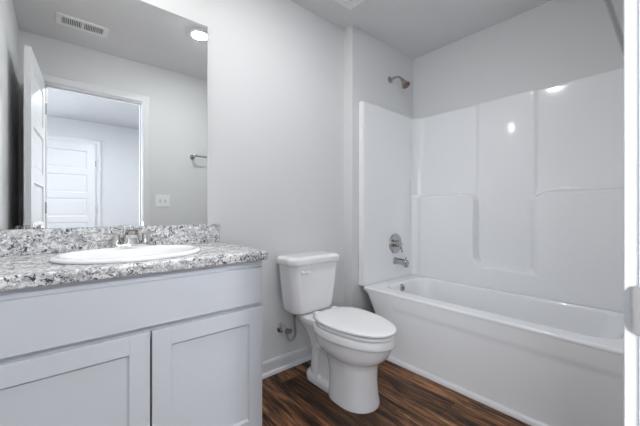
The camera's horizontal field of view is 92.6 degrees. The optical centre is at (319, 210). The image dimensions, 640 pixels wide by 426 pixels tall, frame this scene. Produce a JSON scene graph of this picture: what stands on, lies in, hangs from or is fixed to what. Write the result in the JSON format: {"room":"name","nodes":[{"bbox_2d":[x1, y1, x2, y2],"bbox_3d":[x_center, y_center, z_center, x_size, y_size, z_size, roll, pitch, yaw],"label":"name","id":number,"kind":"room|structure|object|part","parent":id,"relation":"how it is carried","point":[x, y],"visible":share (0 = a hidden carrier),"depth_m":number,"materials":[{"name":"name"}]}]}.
{"room":"bathroom","nodes":[
{"label":"bathroom","id":0,"kind":"room"},
{"bbox_2d":[14,0,343,361],"bbox_3d":[-0.627,-0.184,1.758,2.041,2.440,0.120,0,0,-41],"label":"wall","id":1,"kind":"structure","parent":0,"point":[275,68],"depth_m":1.97,"materials":[{"name":"white paint"}]},
{"bbox_2d":[0,0,206,229],"bbox_3d":[-0.942,-0.467,1.404,0.849,1.082,0.006,0,0,-41],"label":"mirror","id":2,"kind":"object","parent":1,"relation":"attached to","point":[103,103],"visible":1,"depth_m":1.37,"materials":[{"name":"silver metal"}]},
{"bbox_2d":[0,224,219,256],"bbox_3d":[-0.914,0.125,1.419,0.919,0.101,0.019,0,0,-40],"label":"backsplash","id":3,"kind":"structure","parent":1,"relation":"attached to","point":[18,242],"depth_m":1.32,"materials":[{"name":"stone"}]},
{"bbox_2d":[262,344,310,378],"bbox_3d":[-0.184,0.990,2.040,1.002,0.092,0.026,0,0,-41],"label":"baseboard","id":4,"kind":"structure","parent":1,"relation":"attached to","point":[270,367],"depth_m":2.00,"materials":[{"name":"white paint"}]},
{"bbox_2d":[277,314,296,341],"bbox_3d":[-0.207,0.746,1.964,0.099,0.194,0.112,0,0,-41],"label":"supply valve","id":5,"kind":"object","parent":1,"relation":"attached to","point":[281,327],"visible":0.97,"depth_m":1.96,"materials":[{"name":"silver metal"}]},
{"bbox_2d":[344,25,412,313],"bbox_3d":[0.534,-0.184,2.693,0.939,2.440,0.206,0,0,-41],"label":"wall","id":6,"kind":"structure","parent":0,"point":[369,62],"depth_m":2.37,"materials":[{"name":"white paint"}]},
{"bbox_2d":[388,76,409,88],"bbox_3d":[0.659,-1.071,2.539,0.070,0.146,0.189,0,0,-41],"label":"showerhead","id":7,"kind":"object","parent":6,"relation":"attached to","point":[405,84],"visible":1,"depth_m":2.51,"materials":[{"name":"grey metal"}]},
{"bbox_2d":[262,360,530,425],"bbox_3d":[0.980,1.076,0.162,4.540,0.080,4.634,0,0,-41],"label":"floor","id":8,"kind":"structure","parent":0,"point":[407,398],"depth_m":1.64,"materials":[{"name":"brown wood"}]},
{"bbox_2d":[0,260,261,425],"bbox_3d":[-0.755,0.625,1.230,0.914,0.822,0.512,0,0,-41],"label":"vanity cabinet","id":9,"kind":"object","parent":8,"relation":"on","point":[183,347],"visible":0.88,"depth_m":1.02,"materials":[{"name":"grey paint"}]},
{"bbox_3d":[-0.761,0.679,0.903,0.344,0.414,0.013,0,0,-40],"label":"door panel","id":10,"kind":"part","parent":9,"relation":"part of","materials":[{"name":"grey paint"}]},
{"bbox_3d":[-0.760,0.679,0.902,0.460,0.530,0.019,0,0,-40],"label":"door","id":11,"kind":"part","parent":9,"relation":"part of","materials":[{"name":"grey paint"}]},
{"bbox_3d":[-0.596,0.319,1.042,0.892,0.154,0.019,0,0,-40],"label":"false drawer","id":12,"kind":"part","parent":9,"relation":"part of","materials":[{"name":"grey paint"}]},
{"bbox_3d":[-0.608,0.625,1.059,0.914,0.822,0.020,0,0,-40],"label":"frame","id":13,"kind":"part","parent":9,"relation":"part of","materials":[{"name":"grey paint"}]},
{"bbox_2d":[0,224,267,290],"bbox_3d":[-0.749,0.144,1.231,0.927,0.139,0.519,0,0,-41],"label":"countertop","id":14,"kind":"structure","parent":9,"relation":"on","point":[25,254],"depth_m":1.20,"materials":[{"name":"stone"}]},
{"bbox_2d":[48,245,200,263],"bbox_3d":[-0.737,0.237,1.211,0.506,0.154,0.396,0,0,-41],"label":"sink","id":15,"kind":"object","parent":14,"relation":"in","point":[146,252],"visible":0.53,"depth_m":1.23,"materials":[{"name":"white ceramic"}]},
{"bbox_2d":[103,227,156,246],"bbox_3d":[-0.833,0.116,1.360,0.210,0.087,0.134,0,0,-41],"label":"faucet","id":16,"kind":"object","parent":14,"relation":"on","point":[131,238],"visible":1,"depth_m":1.36,"materials":[{"name":"silver metal"}]},
{"bbox_3d":[-0.911,0.123,1.342,0.068,0.051,0.038,0,0,-40],"label":"handle","id":17,"kind":"part","parent":16,"relation":"part of","materials":[{"name":"silver metal"}]},
{"bbox_3d":[-0.857,0.153,1.388,0.156,0.012,0.052,0,0,-40],"label":"plate","id":18,"kind":"part","parent":16,"relation":"part of","materials":[{"name":"silver metal"}]},
{"bbox_3d":[-0.831,0.111,1.358,0.072,0.078,0.128,0,0,-40],"label":"spout","id":19,"kind":"part","parent":16,"relation":"part of","materials":[{"name":"silver metal"}]},
{"bbox_3d":[-0.803,0.123,1.434,0.068,0.051,0.038,0,0,-40],"label":"handle","id":20,"kind":"part","parent":16,"relation":"part of","materials":[{"name":"silver metal"}]},
{"bbox_3d":[-0.419,0.679,1.194,0.426,0.530,0.019,0,0,-40],"label":"door","id":21,"kind":"part","parent":9,"relation":"part of","materials":[{"name":"grey paint"}]},
{"bbox_3d":[-0.419,0.679,1.194,0.310,0.414,0.013,0,0,-40],"label":"door panel","id":22,"kind":"part","parent":9,"relation":"part of","materials":[{"name":"grey paint"}]},
{"bbox_2d":[276,251,396,413],"bbox_3d":[0.109,0.659,1.789,0.413,0.752,0.761,0,0,-41],"label":"toilet","id":23,"kind":"object","parent":8,"relation":"on","point":[348,344],"visible":1,"depth_m":1.68,"materials":[{"name":"white ceramic"}]},
{"bbox_3d":[-0.083,0.380,1.855,0.065,0.028,0.034,0,0,-40],"label":"flush lever","id":24,"kind":"part","parent":23,"relation":"part of","materials":[{"name":"white plastic"}]},
{"bbox_3d":[-0.070,0.310,1.999,0.413,0.052,0.209,0,0,-40],"label":"tank lid","id":25,"kind":"part","parent":23,"relation":"part of","materials":[{"name":"white ceramic"}]},
{"bbox_3d":[-0.072,0.490,2.001,0.386,0.308,0.181,0,0,-40],"label":"tank","id":26,"kind":"part","parent":23,"relation":"part of","materials":[{"name":"white ceramic"}]},
{"bbox_3d":[0.200,0.630,1.683,0.332,0.017,0.475,0,0,-40],"label":"seat","id":27,"kind":"part","parent":23,"relation":"part of","materials":[{"name":"white plastic"}]},
{"bbox_3d":[0.200,0.607,1.683,0.336,0.020,0.483,0,0,-40],"label":"seat lid","id":28,"kind":"part","parent":23,"relation":"part of","materials":[{"name":"white plastic"}]},
{"bbox_2d":[364,274,622,425],"bbox_3d":[1.081,0.804,1.978,0.718,0.462,1.488,0,0,-41],"label":"bathtub","id":29,"kind":"object","parent":8,"relation":"on","point":[550,362],"visible":0.88,"depth_m":1.67,"materials":[{"name":"white plastic"}]},
{"bbox_3d":[0.663,0.618,2.442,0.060,0.060,0.029,0,0,-40],"label":"overflow plate","id":30,"kind":"part","parent":29,"relation":"part of","materials":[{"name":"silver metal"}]},
{"bbox_2d":[386,356,548,425],"bbox_3d":[0.821,1.023,1.718,0.020,0.027,1.423,0,0,-41],"label":"trim","id":31,"kind":"structure","parent":29,"relation":"attached to","point":[528,420],"depth_m":1.69,"materials":[{"name":"white paint"}]},
{"bbox_2d":[364,274,622,355],"bbox_3d":[1.081,0.757,1.978,0.718,0.368,1.488,0,0,-40],"label":"basin","id":32,"kind":"object","parent":29,"relation":"in","point":[430,316],"depth_m":1.86,"materials":[{"name":"white plastic"}]},
{"bbox_2d":[290,0,551,58],"bbox_3d":[0.292,-1.454,1.406,2.980,0.100,1.849,0,0,-41],"label":"ceiling","id":33,"kind":"structure","parent":0,"point":[414,28],"depth_m":2.21,"materials":[{"name":"white paint"}]},
{"bbox_2d":[335,0,363,9],"bbox_3d":[0.195,-1.390,1.935,0.260,0.026,0.260,0,0,-41],"label":"exhaust fan","id":34,"kind":"object","parent":33,"relation":"attached to","point":[350,4],"visible":1,"depth_m":2.04,"materials":[{"name":"white plastic"}]},
{"bbox_2d":[413,0,622,118],"bbox_3d":[1.420,-0.184,2.287,0.120,2.440,1.563,0,0,-41],"label":"wall","id":35,"kind":"structure","parent":0,"point":[553,42],"depth_m":2.18,"materials":[{"name":"white paint"}]},
{"bbox_2d":[359,68,622,311],"bbox_3d":[1.083,-0.131,2.011,0.747,1.405,1.541,0,0,-41],"label":"shower surround","id":36,"kind":"object","parent":35,"relation":"attached to","point":[520,193],"visible":0.98,"depth_m":2.22,"materials":[{"name":"white plastic"}]},
{"bbox_2d":[389,233,402,252],"bbox_3d":[0.652,0.276,2.547,0.168,0.168,0.069,0,0,-41],"label":"shower valve","id":37,"kind":"object","parent":36,"relation":"attached to","point":[395,243],"visible":1,"depth_m":2.54,"materials":[{"name":"silver metal"}]},
{"bbox_3d":[0.656,0.297,2.543,0.060,0.100,0.057,0,0,-40],"label":"handle","id":38,"kind":"part","parent":37,"relation":"part of","materials":[{"name":"silver metal"}]},
{"bbox_2d":[393,257,408,266],"bbox_3d":[0.673,0.420,2.522,0.062,0.082,0.135,0,0,-41],"label":"tub spout","id":39,"kind":"object","parent":36,"relation":"attached to","point":[396,260],"visible":1,"depth_m":2.50,"materials":[{"name":"silver metal"}]},
{"bbox_3d":[0.879,-0.184,0.718,2.980,2.440,0.120,0,0,-40],"label":"wall","id":40,"kind":"structure","parent":0,"visible":0},
{"bbox_2d":[603,0,622,53],"bbox_3d":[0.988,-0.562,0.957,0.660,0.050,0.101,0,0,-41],"label":"shower curtain rod","id":41,"kind":"object","parent":40,"relation":"attached to","point":[609,4],"visible":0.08,"depth_m":0.90,"materials":[{"name":"grey metal"}]},
{"bbox_2d":[623,0,639,425],"bbox_3d":[0.214,-0.029,0.150,0.815,2.130,0.156,0,0,-41],"label":"trim","id":42,"kind":"structure","parent":40,"relation":"attached to","point":[631,8],"depth_m":0.43,"materials":[{"name":"white paint"}]},
{"bbox_3d":[0.448,0.137,0.408,0.009,0.068,0.062,0,0,-36],"label":"strike plate","id":43,"kind":"part","parent":42,"relation":"part of","materials":[{"name":"silver metal"}]}
]}

